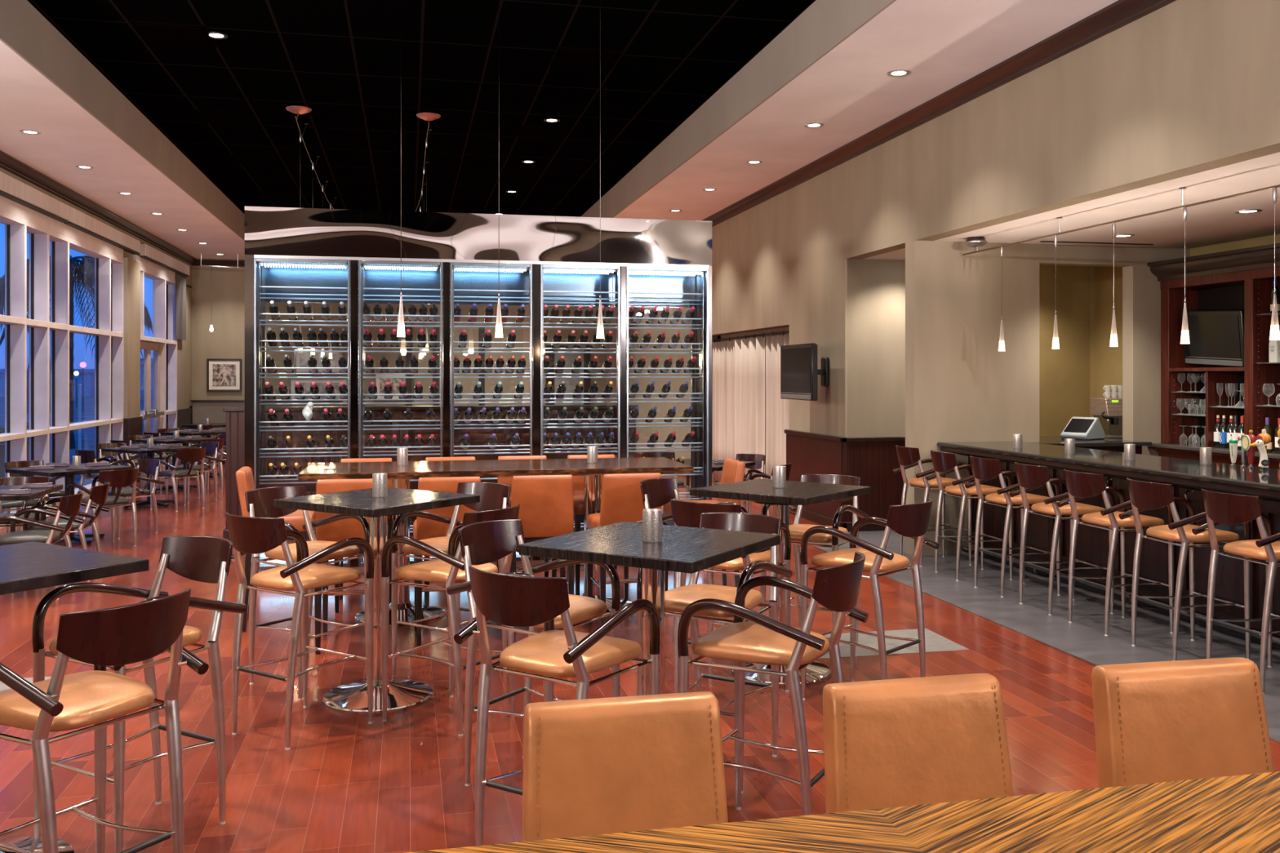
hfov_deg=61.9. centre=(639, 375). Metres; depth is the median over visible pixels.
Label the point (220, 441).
dining chair
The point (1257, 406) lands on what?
glass shelf
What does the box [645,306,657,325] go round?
wine bottle
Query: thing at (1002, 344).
cone pendant
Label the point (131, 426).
trim
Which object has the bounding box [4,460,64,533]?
dining chair
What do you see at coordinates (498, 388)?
wine bottle
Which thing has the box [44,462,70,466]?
napkin
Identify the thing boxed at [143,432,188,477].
dining chair
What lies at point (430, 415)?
wine bottle
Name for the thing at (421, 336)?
wine bottle
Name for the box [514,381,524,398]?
wine bottle
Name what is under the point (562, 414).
wine bottle
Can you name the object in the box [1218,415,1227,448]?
wine bottle
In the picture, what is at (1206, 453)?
candle holder
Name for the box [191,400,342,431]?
cushion
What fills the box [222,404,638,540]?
wall partition
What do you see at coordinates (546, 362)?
wine bottle
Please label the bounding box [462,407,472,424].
wine bottle
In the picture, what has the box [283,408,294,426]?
wine bottle
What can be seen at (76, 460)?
candle holder
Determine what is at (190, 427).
dining chair
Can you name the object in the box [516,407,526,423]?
wine bottle
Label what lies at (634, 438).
wine bottle
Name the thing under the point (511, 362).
wine bottle
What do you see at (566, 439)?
wine bottle
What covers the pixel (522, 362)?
wine bottle
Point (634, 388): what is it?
wine bottle
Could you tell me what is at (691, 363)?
wine bottle
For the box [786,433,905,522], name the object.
wainscoting
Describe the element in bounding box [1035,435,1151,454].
countertop
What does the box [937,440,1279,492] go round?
countertop
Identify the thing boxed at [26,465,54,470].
napkin
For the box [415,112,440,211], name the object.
pendant light
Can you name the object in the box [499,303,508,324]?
wine bottle
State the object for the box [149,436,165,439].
napkin
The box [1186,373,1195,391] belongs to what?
stemware
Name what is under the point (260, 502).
bar stool
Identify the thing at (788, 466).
dining chair
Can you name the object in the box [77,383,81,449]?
fence post
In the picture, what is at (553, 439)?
wine bottle
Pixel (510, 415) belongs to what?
wine bottle
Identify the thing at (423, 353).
cone pendant
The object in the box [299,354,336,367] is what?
print
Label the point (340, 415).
wine bottle
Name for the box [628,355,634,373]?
wine bottle
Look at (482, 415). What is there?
wine bottle
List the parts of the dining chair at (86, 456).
leg, backrest, seat, arm, arm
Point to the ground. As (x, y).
(87, 434)
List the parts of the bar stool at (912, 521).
leg, arm, leg, seat rail, seat, leg, post, arm, backrest, post, leg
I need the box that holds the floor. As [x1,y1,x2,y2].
[0,457,1279,852]
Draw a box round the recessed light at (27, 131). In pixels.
[19,129,40,134]
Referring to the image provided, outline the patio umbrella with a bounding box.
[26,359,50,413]
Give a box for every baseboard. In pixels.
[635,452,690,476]
[789,505,892,532]
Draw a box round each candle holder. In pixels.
[72,455,80,466]
[146,438,153,448]
[173,431,178,439]
[197,424,202,431]
[205,417,209,424]
[372,473,386,497]
[396,448,408,465]
[586,445,597,463]
[642,508,662,542]
[772,466,786,488]
[1013,434,1022,448]
[1064,438,1075,454]
[1124,444,1135,461]
[1200,447,1212,465]
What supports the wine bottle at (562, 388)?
in the wine cabinet at (356, 241)
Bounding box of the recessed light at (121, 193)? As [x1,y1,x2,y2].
[117,191,133,195]
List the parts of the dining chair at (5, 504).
seat rail, leg, seat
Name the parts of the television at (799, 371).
arm, wall plate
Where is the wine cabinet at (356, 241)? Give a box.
[244,205,711,578]
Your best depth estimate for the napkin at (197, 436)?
16.24 m
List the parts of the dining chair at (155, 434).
backrest, seat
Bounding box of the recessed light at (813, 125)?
[804,122,823,128]
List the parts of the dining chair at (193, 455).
leg, arm, leg, post, seat rail, seat, leg, backrest, arm, post, leg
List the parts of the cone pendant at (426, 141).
cord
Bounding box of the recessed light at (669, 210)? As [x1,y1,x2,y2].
[669,209,681,211]
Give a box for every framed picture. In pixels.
[206,358,241,391]
[288,377,347,402]
[293,348,342,373]
[373,371,413,400]
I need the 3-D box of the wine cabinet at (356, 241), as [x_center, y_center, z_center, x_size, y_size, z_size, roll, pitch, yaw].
[-1.365,0.160,9.505,4.010,3.115,0.564,0,0,-12]
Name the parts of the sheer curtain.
drape panel, drape panel, rod, drape panel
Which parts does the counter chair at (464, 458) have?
leg, backrest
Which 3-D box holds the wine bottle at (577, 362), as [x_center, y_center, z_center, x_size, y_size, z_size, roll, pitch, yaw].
[-0.568,-0.091,9.662,0.077,0.168,0.294,0,0,-12]
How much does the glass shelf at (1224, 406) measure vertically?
0.008 m
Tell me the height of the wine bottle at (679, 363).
0.168 m
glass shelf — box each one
[1178,413,1205,416]
[1224,406,1244,408]
[1256,404,1279,407]
[1261,312,1279,315]
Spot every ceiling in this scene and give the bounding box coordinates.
[0,0,1118,259]
[861,151,1279,260]
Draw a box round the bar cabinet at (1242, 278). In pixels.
[1147,243,1279,451]
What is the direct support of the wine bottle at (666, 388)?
in the wine cabinet at (356, 241)
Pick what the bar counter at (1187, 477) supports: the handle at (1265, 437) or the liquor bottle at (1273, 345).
the handle at (1265, 437)
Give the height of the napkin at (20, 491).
0.038 m
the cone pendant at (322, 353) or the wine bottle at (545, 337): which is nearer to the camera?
the wine bottle at (545, 337)
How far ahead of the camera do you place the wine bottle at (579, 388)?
9.62 m
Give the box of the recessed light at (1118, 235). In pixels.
[1111,234,1134,237]
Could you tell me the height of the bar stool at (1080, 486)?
1.070 m
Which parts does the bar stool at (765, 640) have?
leg, leg, arm, seat rail, seat, leg, arm, post, leg, post, backrest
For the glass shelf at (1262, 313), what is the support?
attached to the bar cabinet at (1242, 278)
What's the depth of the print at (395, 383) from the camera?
23.56 m
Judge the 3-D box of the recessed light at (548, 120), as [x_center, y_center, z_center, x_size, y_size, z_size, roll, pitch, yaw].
[-1.017,-2.939,12.299,0.190,0.008,0.190,0,0,-12]
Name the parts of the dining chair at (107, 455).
post, arm, backrest, post, arm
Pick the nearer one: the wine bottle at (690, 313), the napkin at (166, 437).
the wine bottle at (690, 313)
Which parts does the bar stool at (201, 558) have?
leg, arm, leg, seat, seat rail, leg, post, arm, backrest, leg, post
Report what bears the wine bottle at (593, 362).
in the wine cabinet at (356, 241)
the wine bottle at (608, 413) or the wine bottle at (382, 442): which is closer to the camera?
the wine bottle at (382, 442)
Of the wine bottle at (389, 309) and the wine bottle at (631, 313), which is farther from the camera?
the wine bottle at (631, 313)
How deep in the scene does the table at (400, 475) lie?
7.55 m
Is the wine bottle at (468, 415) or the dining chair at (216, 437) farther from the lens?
the dining chair at (216, 437)
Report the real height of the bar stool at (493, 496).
1.070 m
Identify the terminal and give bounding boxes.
[1060,417,1105,439]
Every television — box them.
[780,342,829,400]
[1179,309,1244,367]
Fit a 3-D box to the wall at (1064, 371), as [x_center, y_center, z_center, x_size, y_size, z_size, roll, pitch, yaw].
[3.900,0.217,12.166,3.010,3.000,0.180,0,0,-12]
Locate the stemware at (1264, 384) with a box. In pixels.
[1262,383,1275,405]
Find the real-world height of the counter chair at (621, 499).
1.075 m
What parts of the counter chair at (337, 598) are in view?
leg, leg, backrest, seat, leg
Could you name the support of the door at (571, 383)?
in the wall at (218, 294)
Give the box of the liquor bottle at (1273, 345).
[1268,340,1279,362]
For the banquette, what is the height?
1.195 m
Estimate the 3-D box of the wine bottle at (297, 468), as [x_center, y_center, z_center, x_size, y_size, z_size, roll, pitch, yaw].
[-2.932,0.821,9.148,0.077,0.168,0.294,0,0,-12]
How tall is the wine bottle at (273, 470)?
0.168 m
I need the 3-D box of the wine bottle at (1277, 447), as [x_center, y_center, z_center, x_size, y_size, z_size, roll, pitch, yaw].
[5.566,0.523,9.279,0.075,0.305,0.074,0,0,-12]
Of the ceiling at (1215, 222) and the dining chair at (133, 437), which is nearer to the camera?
the ceiling at (1215, 222)
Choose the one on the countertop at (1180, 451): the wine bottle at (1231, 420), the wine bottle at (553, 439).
the wine bottle at (1231, 420)
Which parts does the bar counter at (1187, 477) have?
trim, tap handle, tap handle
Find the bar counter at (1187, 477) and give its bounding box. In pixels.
[937,440,1279,647]
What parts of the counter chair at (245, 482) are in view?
backrest, leg, leg, seat, seat frame, leg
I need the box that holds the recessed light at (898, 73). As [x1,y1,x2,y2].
[887,69,911,76]
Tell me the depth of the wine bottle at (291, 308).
9.09 m
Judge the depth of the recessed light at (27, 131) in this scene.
10.82 m
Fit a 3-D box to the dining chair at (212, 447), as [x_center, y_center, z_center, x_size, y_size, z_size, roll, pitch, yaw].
[-6.093,1.322,14.633,0.530,0.790,0.598,0,0,33]
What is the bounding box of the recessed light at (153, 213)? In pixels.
[150,212,163,214]
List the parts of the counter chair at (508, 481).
seat, backrest, leg, leg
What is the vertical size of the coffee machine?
0.410 m
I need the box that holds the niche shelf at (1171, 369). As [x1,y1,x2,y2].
[1168,367,1244,371]
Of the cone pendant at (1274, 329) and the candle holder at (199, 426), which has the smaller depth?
the cone pendant at (1274, 329)
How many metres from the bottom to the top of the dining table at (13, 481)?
0.790 m
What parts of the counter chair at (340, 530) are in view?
leg, leg, backrest, seat frame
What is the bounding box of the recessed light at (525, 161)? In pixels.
[521,160,535,163]
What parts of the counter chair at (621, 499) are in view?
leg, seat, leg, backrest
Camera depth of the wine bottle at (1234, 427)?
9.78 m
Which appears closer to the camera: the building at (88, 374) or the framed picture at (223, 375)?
the framed picture at (223, 375)
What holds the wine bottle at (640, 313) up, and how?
in the wine cabinet at (356, 241)
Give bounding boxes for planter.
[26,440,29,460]
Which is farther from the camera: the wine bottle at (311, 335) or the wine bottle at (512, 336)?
the wine bottle at (512, 336)
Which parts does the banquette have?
rail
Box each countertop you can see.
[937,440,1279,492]
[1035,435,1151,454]
[1147,443,1279,469]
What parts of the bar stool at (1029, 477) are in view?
post, leg, backrest, arm, post, leg, seat rail, seat, leg, arm, leg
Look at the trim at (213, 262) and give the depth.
22.78 m
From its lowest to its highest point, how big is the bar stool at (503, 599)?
1.070 m
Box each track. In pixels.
[285,105,335,208]
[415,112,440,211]
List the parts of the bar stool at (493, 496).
leg, seat rail, arm, seat, post, leg, arm, backrest, leg, post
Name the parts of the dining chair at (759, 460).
leg, backrest, arm, post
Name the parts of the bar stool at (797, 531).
leg, arm, leg, post, seat, seat rail, backrest, leg, arm, post, leg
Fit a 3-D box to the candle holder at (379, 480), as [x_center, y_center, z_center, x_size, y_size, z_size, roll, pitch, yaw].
[-1.393,0.589,5.714,0.077,0.122,0.077,0,0,-12]
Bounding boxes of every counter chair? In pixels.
[235,466,315,631]
[315,478,387,654]
[333,457,391,613]
[413,476,480,646]
[423,456,475,605]
[497,455,556,577]
[504,475,573,643]
[521,691,728,841]
[566,454,628,599]
[586,472,661,624]
[662,458,745,591]
[822,673,1013,813]
[1091,657,1274,788]
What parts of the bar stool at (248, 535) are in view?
leg, post, backrest, arm, post, leg, leg, seat, seat rail, arm, leg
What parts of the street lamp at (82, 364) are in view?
lamp globe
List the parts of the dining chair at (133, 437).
backrest, seat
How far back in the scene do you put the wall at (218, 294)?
23.36 m
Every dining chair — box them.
[0,491,84,599]
[0,495,44,531]
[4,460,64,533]
[22,482,110,581]
[65,467,144,546]
[75,448,134,491]
[91,458,164,538]
[97,442,146,505]
[110,440,162,493]
[128,435,172,484]
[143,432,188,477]
[150,447,210,511]
[154,428,186,463]
[164,441,222,503]
[175,438,226,492]
[188,425,218,462]
[189,434,226,488]
[200,431,226,473]
[210,435,225,472]
[641,451,689,500]
[711,453,768,509]
[742,462,791,515]
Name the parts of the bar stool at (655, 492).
post, arm, backrest, post, leg, arm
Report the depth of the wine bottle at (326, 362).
9.15 m
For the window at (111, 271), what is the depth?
16.51 m
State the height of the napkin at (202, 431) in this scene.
0.038 m
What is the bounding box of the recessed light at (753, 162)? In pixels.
[746,160,762,164]
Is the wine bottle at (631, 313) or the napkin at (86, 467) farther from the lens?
the napkin at (86, 467)
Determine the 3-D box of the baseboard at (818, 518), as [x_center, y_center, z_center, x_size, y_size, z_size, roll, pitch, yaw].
[2.780,1.665,12.728,1.560,0.105,1.825,0,0,-12]
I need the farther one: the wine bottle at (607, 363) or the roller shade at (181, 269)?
the roller shade at (181, 269)
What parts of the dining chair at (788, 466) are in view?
leg, arm, backrest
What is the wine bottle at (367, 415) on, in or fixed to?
in the wine cabinet at (356, 241)
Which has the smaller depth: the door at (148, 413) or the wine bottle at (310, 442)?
the wine bottle at (310, 442)
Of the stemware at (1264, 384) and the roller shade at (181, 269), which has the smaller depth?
the stemware at (1264, 384)
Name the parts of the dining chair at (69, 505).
seat, seat rail, arm, arm, post, leg, post, backrest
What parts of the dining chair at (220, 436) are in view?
leg, leg, seat, backrest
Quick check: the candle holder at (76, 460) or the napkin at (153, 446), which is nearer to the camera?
the candle holder at (76, 460)
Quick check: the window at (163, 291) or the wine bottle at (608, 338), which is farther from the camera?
the window at (163, 291)
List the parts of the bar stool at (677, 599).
arm, leg, post, leg, seat, seat rail, backrest, leg, arm, leg, post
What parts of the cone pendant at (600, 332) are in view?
stem, cord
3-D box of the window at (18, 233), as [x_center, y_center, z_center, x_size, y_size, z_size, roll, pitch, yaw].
[-7.489,-0.068,13.034,0.220,3.570,0.825,0,0,-12]
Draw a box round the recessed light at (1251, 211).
[1234,208,1262,213]
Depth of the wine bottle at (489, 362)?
9.44 m
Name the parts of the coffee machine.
handle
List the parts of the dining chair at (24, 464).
leg, backrest, seat, arm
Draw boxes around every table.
[0,476,56,543]
[0,484,62,500]
[0,541,149,852]
[5,462,132,544]
[101,444,199,508]
[132,436,217,491]
[161,431,226,477]
[181,422,226,462]
[273,487,479,714]
[297,457,693,626]
[406,771,1279,852]
[518,521,780,695]
[675,458,755,471]
[689,479,871,686]
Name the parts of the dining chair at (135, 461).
backrest, seat, leg, arm, leg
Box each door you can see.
[140,341,164,444]
[554,349,583,404]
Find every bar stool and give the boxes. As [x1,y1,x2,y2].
[0,588,208,852]
[31,535,246,852]
[225,511,373,750]
[244,485,369,700]
[381,504,519,736]
[391,482,511,690]
[446,519,620,786]
[453,565,660,846]
[635,478,751,622]
[636,512,792,794]
[670,499,791,693]
[677,551,868,815]
[760,474,868,646]
[800,498,939,700]
[892,444,972,566]
[926,449,1013,581]
[964,455,1061,597]
[1008,462,1115,615]
[1057,469,1174,635]
[1118,478,1251,661]
[1191,488,1279,694]
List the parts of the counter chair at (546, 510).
leg, seat frame, seat, backrest, leg, leg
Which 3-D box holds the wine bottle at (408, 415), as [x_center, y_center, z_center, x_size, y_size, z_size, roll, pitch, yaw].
[-2.027,0.365,9.345,0.077,0.168,0.294,0,0,-11]
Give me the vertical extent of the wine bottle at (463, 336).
0.168 m
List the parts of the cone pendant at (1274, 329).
stem, cord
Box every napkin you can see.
[0,488,31,494]
[20,482,53,488]
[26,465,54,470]
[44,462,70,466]
[66,465,93,470]
[84,462,111,466]
[119,445,139,448]
[130,444,146,447]
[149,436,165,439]
[149,445,169,448]
[157,435,173,438]
[162,443,181,446]
[174,436,191,439]
[177,430,191,432]
[185,435,201,438]
[199,430,214,432]
[208,428,223,431]
[713,459,724,463]
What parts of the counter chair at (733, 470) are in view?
leg, seat frame, leg, seat, leg, backrest, leg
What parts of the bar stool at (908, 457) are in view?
leg, post, backrest, arm, post, leg, seat rail, seat, leg, arm, leg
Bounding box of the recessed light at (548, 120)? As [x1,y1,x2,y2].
[543,118,559,122]
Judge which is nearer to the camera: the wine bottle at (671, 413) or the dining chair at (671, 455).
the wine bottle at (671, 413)
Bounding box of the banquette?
[190,400,342,447]
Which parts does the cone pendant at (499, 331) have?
stem, cord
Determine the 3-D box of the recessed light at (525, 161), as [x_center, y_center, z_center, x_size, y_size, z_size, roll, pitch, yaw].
[-1.536,-2.939,14.683,0.190,0.008,0.190,0,0,-12]
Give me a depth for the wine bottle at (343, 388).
9.17 m
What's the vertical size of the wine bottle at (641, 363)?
0.168 m
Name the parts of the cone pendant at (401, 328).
stem, cord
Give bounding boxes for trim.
[0,150,196,265]
[0,195,175,280]
[123,407,191,475]
[191,258,616,274]
[405,326,484,405]
[545,345,590,404]
[614,0,1176,273]
[784,429,905,442]
[1040,240,1153,244]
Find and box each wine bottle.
[264,382,275,399]
[265,354,276,373]
[266,327,277,346]
[266,435,278,452]
[267,408,279,426]
[267,462,279,479]
[268,300,280,319]
[278,382,289,399]
[279,327,290,348]
[279,462,290,479]
[283,354,293,373]
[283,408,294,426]
[284,435,296,452]
[286,300,297,319]
[292,327,303,348]
[293,462,302,478]
[294,382,305,399]
[302,301,313,322]
[306,328,317,348]
[306,435,316,452]
[307,355,318,373]
[310,382,319,399]
[317,328,328,348]
[320,301,330,322]
[321,355,332,373]
[321,408,332,425]
[324,382,335,399]
[324,435,334,451]
[329,328,340,348]
[336,408,346,425]
[337,301,347,322]
[337,355,347,373]
[338,382,347,399]
[339,435,347,451]
[340,328,347,348]
[363,302,371,320]
[363,328,372,346]
[363,408,373,425]
[364,355,374,373]
[367,435,376,451]
[368,381,377,400]
[373,302,382,320]
[377,328,386,346]
[377,434,387,450]
[379,355,388,373]
[382,408,392,425]
[383,381,392,399]
[385,302,394,323]
[390,328,399,346]
[390,434,399,450]
[395,355,404,373]
[396,302,405,323]
[398,381,407,399]
[402,434,411,450]
[404,328,413,346]
[404,408,413,424]
[408,302,417,323]
[409,355,418,373]
[413,381,422,399]
[414,434,423,450]
[417,328,426,346]
[418,302,427,323]
[426,408,435,424]
[426,434,436,450]
[427,355,436,373]
[429,302,438,321]
[429,328,438,346]
[429,381,438,398]
[453,302,461,321]
[453,355,460,373]
[453,381,462,398]
[453,407,459,424]
[457,328,467,349]
[460,433,470,449]
[462,355,471,373]
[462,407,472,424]
[467,303,477,324]
[472,355,482,373]
[472,381,482,398]
[477,407,487,423]
[482,329,492,349]
[484,303,493,324]
[484,355,493,373]
[487,433,497,449]
[491,407,501,423]
[493,381,502,398]
[494,355,504,373]
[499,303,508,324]
[505,355,515,373]
[505,407,515,423]
[506,329,515,347]
[510,433,519,448]
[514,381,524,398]
[515,303,525,322]
[515,355,526,373]
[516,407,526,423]
[543,304,548,322]
[543,329,547,347]
[543,355,550,373]
[543,381,552,399]
[543,407,550,423]
[543,432,547,448]
[547,432,558,448]
[548,304,559,324]
[551,329,561,347]
[555,355,565,373]
[555,381,566,398]
[556,407,567,423]
[560,304,570,324]
[560,432,570,448]
[565,330,576,347]
[570,432,582,448]
[571,304,582,324]
[571,355,582,373]
[572,381,583,398]
[573,406,584,422]
[577,330,588,347]
[582,305,593,324]
[582,432,593,448]
[586,355,598,373]
[586,381,598,398]
[587,406,598,422]
[590,333,600,347]
[593,305,604,323]
[593,431,604,448]
[600,355,612,373]
[601,381,613,398]
[601,406,613,422]
[602,305,613,323]
[602,330,613,350]
[602,431,613,447]
[628,305,634,323]
[628,330,638,350]
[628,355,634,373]
[628,381,639,397]
[628,406,639,422]
[628,431,639,447]
[632,305,644,325]
[633,355,645,373]
[639,330,651,350]
[643,381,654,397]
[644,406,657,422]
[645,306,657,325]
[647,355,659,373]
[647,431,658,447]
[653,331,666,350]
[657,306,669,325]
[658,381,671,397]
[660,355,672,373]
[664,406,675,422]
[664,431,675,446]
[667,331,680,348]
[669,306,682,324]
[671,355,684,373]
[675,381,688,397]
[675,456,684,463]
[680,331,693,348]
[680,406,693,422]
[681,306,694,324]
[681,431,694,446]
[683,355,696,373]
[1213,414,1221,447]
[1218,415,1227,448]
[1226,415,1233,448]
[1230,415,1239,439]
[1237,416,1244,449]
[1262,417,1272,452]
[1270,278,1279,313]
[1275,417,1279,453]
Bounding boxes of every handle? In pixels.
[1228,439,1238,466]
[1240,430,1256,468]
[1248,439,1269,470]
[1255,429,1271,469]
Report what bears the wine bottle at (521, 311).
in the wine cabinet at (356, 241)
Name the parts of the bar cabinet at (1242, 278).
cornice, head rail, panel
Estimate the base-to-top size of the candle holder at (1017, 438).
0.122 m
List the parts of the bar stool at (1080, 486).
leg, post, backrest, arm, post, leg, seat rail, seat, leg, arm, leg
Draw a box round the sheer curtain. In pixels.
[712,330,789,481]
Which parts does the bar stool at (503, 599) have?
leg, post, arm, backrest, leg, seat, seat rail, post, leg, arm, leg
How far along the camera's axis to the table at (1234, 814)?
1.53 m
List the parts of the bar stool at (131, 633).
arm, leg, post, seat, seat rail, leg, backrest, arm, leg, post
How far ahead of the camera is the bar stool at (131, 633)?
3.09 m
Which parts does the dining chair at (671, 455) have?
backrest, seat, arm, leg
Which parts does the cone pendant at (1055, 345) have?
cord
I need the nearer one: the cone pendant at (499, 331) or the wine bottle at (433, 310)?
the cone pendant at (499, 331)
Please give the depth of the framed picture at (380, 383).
23.55 m
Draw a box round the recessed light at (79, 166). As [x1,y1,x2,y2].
[75,165,93,168]
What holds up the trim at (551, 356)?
attached to the wall at (218, 294)
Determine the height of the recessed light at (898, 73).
0.008 m
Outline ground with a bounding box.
[0,395,152,488]
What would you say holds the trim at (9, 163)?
attached to the wall at (131, 267)
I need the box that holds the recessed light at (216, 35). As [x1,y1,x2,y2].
[207,31,228,39]
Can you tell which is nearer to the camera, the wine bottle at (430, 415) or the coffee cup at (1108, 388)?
the wine bottle at (430, 415)
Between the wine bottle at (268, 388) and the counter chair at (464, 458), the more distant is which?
the wine bottle at (268, 388)
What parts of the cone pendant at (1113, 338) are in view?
stem, cord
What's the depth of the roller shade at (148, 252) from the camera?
18.73 m
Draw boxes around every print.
[213,364,235,386]
[294,382,340,399]
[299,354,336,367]
[379,377,405,395]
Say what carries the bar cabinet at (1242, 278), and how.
on the countertop at (1180, 451)
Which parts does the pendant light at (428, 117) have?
rail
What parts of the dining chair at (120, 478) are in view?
arm, leg, seat, seat rail, leg, backrest, arm, post, leg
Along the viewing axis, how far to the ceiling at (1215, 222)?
8.72 m
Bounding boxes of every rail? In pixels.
[948,537,1279,651]
[962,184,1279,255]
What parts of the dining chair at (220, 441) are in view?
leg, seat, seat rail, leg, backrest, leg, post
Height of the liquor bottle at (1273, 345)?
0.316 m
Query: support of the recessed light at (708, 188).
in the ceiling at (705, 89)
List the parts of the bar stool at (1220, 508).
post, leg, backrest, arm, seat rail, seat, post, arm, leg, leg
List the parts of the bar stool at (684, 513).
leg, backrest, leg, seat rail, seat, post, leg, arm, leg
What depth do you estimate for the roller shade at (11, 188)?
12.69 m
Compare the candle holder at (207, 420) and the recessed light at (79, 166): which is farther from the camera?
the candle holder at (207, 420)
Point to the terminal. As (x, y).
(1077, 428)
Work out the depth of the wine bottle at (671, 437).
9.79 m
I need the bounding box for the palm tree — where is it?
[0,254,152,448]
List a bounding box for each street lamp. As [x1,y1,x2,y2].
[74,371,79,408]
[80,361,86,411]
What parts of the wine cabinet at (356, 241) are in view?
panel, glass door, glass door, fascia panel, panel, glass door, glass door, glass door, panel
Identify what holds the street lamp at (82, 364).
on the ground
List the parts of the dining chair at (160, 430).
backrest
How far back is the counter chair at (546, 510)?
6.84 m
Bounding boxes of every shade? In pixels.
[0,171,70,222]
[63,206,140,254]
[139,244,168,267]
[164,256,189,340]
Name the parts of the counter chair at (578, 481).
leg, seat frame, seat, backrest, leg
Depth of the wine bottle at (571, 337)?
9.60 m
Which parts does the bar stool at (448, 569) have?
leg, seat rail, arm, seat, leg, leg, post, arm, backrest, post, leg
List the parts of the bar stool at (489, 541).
post, leg, backrest, arm, post, leg, leg, seat rail, seat, arm, leg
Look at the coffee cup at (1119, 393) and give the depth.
11.24 m
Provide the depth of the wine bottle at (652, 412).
9.76 m
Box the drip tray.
[1104,435,1122,438]
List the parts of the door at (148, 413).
handle, handle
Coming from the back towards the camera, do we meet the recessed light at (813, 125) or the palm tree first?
the palm tree
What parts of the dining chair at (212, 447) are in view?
leg, arm, leg, seat, leg, arm, backrest, leg, post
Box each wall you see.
[0,167,191,418]
[191,266,616,406]
[628,0,1279,555]
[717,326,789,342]
[861,259,1089,437]
[933,240,1190,555]
[1089,233,1279,417]
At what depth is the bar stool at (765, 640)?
3.75 m
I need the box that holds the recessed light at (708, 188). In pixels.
[702,187,716,191]
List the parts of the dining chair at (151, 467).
arm, leg, seat, seat rail, arm, backrest, leg, post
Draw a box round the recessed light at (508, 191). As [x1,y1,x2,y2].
[505,190,517,192]
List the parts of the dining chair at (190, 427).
backrest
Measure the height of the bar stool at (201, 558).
1.070 m
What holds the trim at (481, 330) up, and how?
attached to the wall at (218, 294)
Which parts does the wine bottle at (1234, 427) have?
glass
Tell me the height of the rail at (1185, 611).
0.132 m
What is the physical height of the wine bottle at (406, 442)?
0.168 m
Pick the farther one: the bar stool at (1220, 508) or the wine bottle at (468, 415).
the wine bottle at (468, 415)
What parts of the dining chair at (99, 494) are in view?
arm, seat, arm, seat rail, leg, post, post, leg, backrest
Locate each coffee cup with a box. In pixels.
[1102,385,1111,391]
[1102,391,1111,398]
[1110,385,1117,391]
[1110,391,1117,398]
[1116,385,1122,391]
[1116,391,1122,398]
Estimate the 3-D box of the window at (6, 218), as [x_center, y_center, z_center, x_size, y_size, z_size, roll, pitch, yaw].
[-7.183,-0.068,11.627,0.220,3.570,2.055,0,0,-12]
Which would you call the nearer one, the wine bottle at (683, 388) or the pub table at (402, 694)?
the pub table at (402, 694)
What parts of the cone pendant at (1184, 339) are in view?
stem, cord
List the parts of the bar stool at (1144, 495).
leg, post, backrest, arm, post, leg, seat rail, leg, seat, arm, leg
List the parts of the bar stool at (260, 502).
leg, post, backrest, arm, leg, post, seat rail, seat, leg, arm, leg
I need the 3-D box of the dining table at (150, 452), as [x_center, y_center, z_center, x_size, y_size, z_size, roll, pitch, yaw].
[-6.456,1.336,14.070,0.850,0.762,0.850,0,0,33]
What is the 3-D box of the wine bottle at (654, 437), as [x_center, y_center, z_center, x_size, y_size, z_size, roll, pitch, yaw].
[0.126,0.593,9.813,0.077,0.168,0.294,0,0,-12]
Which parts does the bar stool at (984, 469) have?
leg, post, backrest, arm, post, leg, seat rail, seat, leg, arm, leg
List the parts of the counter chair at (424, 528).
seat, leg, leg, backrest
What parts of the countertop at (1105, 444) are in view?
panel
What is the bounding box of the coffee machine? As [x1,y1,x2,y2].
[1090,397,1122,438]
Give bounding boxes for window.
[0,208,25,528]
[4,219,48,511]
[29,228,67,510]
[50,236,110,497]
[94,253,124,464]
[140,266,143,475]
[140,267,165,342]
[152,276,177,466]
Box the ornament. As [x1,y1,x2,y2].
[302,401,313,420]
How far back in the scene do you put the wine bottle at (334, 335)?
9.17 m
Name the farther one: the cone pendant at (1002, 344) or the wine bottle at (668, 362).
the wine bottle at (668, 362)
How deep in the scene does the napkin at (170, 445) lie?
14.28 m
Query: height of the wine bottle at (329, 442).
0.168 m
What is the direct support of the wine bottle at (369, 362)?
in the wine cabinet at (356, 241)
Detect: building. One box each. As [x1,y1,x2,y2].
[0,368,94,396]
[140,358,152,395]
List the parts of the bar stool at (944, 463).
leg, post, backrest, arm, post, leg, seat rail, seat, leg, arm, leg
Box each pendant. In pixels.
[200,253,244,331]
[297,133,302,350]
[310,162,315,355]
[320,184,324,356]
[328,203,332,359]
[396,0,405,337]
[418,206,422,359]
[419,188,423,357]
[422,166,426,355]
[423,138,428,351]
[494,0,502,337]
[596,0,604,338]
[998,246,1004,351]
[1052,235,1059,349]
[1109,222,1118,346]
[1180,206,1189,343]
[1269,186,1279,340]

